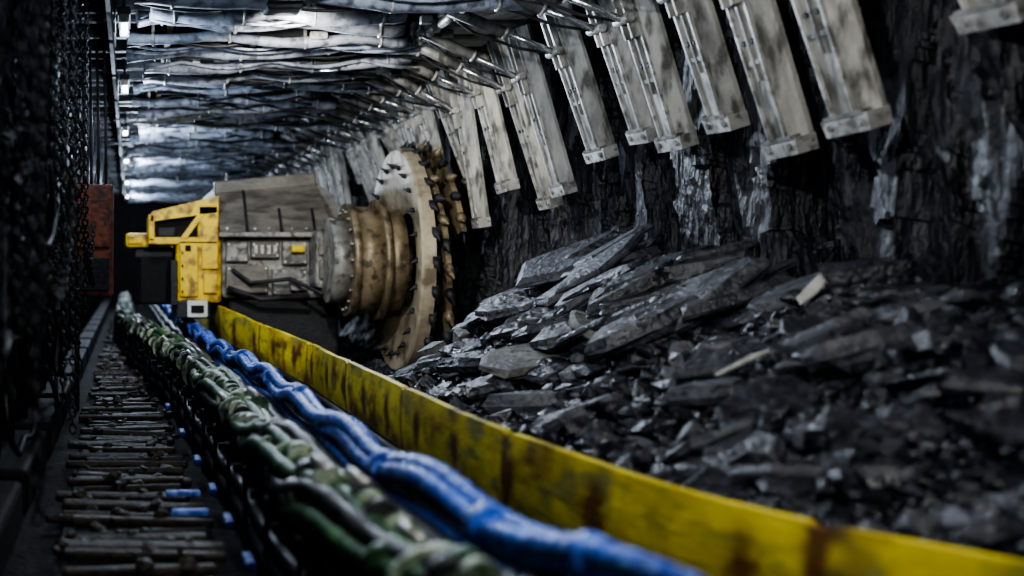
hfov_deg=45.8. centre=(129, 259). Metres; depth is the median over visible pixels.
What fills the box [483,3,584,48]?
ceiling
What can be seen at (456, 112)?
support
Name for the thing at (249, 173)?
support
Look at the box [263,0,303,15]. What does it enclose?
floodlight
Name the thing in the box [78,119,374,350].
support
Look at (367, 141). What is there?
support
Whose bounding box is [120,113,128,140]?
lamp
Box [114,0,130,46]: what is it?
lamp
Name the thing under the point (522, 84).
support
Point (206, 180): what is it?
support
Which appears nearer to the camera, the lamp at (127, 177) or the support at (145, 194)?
the lamp at (127, 177)
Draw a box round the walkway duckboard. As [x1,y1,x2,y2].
[45,313,226,575]
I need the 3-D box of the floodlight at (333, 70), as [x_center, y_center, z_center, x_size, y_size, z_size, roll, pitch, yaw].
[1.700,-1.820,9.600,0.240,0.360,0.240,0,0,0]
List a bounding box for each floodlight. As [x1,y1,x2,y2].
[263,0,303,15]
[309,55,340,73]
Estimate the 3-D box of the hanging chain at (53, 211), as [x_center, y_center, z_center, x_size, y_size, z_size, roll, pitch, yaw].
[-0.548,-0.019,5.668,0.351,2.378,5.954,0,0,0]
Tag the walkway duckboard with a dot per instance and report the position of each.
(125, 474)
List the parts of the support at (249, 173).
sprag plate, sprag plate, sprag plate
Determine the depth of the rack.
4.81 m
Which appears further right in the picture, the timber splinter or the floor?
the timber splinter
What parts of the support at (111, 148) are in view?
sprag plate, sprag plate, sprag plate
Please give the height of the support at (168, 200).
3.350 m
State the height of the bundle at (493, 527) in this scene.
0.197 m
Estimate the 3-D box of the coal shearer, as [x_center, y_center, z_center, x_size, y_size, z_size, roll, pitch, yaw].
[1.541,0.001,14.285,3.196,2.462,8.435,0,0,0]
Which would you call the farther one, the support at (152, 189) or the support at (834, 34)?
the support at (152, 189)
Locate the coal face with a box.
[338,0,1023,343]
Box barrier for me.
[195,303,1023,575]
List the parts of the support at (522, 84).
sprag plate, sprag plate, sprag plate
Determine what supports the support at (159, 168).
on the floor
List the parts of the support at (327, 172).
sprag plate, sprag plate, sprag plate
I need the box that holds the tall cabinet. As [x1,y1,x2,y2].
[74,39,112,410]
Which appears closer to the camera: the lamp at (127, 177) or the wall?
the lamp at (127, 177)
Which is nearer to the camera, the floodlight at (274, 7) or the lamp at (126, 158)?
the floodlight at (274, 7)
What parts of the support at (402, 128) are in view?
sprag plate, sprag plate, sprag plate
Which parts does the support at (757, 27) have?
sprag plate, sprag plate, sprag plate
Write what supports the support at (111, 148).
on the floor
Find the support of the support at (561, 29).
on the floor
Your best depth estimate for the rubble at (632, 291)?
4.47 m
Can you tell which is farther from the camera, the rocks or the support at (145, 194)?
the support at (145, 194)
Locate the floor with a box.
[1,302,416,575]
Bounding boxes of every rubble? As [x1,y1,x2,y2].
[262,223,1023,558]
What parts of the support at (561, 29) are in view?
sprag plate, sprag plate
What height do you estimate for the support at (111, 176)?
3.350 m
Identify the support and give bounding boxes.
[0,0,818,512]
[0,0,1023,575]
[15,0,657,455]
[38,14,577,420]
[52,53,490,380]
[64,81,422,377]
[71,103,396,363]
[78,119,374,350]
[83,133,341,343]
[87,144,322,336]
[91,154,306,329]
[94,162,285,324]
[96,168,273,319]
[98,174,213,314]
[100,180,213,311]
[102,184,207,309]
[104,188,204,304]
[105,192,202,298]
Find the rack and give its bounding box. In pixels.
[113,301,531,575]
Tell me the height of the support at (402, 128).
3.350 m
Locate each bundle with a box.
[115,291,514,575]
[160,305,702,575]
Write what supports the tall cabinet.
on the floor
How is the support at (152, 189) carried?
on the floor
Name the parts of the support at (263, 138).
sprag plate, sprag plate, sprag plate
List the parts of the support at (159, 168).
sprag plate, sprag plate, sprag plate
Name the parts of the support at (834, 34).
sprag plate, sprag plate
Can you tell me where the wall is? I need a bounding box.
[112,195,189,301]
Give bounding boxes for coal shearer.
[126,140,466,370]
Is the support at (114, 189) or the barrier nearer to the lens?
the barrier
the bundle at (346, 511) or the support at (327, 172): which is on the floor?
the support at (327, 172)
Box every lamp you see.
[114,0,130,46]
[117,60,128,100]
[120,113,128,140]
[122,146,128,166]
[125,174,128,183]
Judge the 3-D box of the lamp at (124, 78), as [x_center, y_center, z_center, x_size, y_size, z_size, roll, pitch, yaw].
[-0.062,-1.755,10.400,0.115,0.430,0.520,0,0,0]
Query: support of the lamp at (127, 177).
attached to the support at (206, 180)
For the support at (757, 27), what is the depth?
6.13 m
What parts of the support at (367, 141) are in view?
sprag plate, sprag plate, sprag plate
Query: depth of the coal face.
6.00 m
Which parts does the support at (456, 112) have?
sprag plate, sprag plate, sprag plate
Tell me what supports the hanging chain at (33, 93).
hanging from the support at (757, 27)
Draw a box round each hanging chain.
[0,0,96,525]
[0,60,63,456]
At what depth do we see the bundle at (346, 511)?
3.65 m

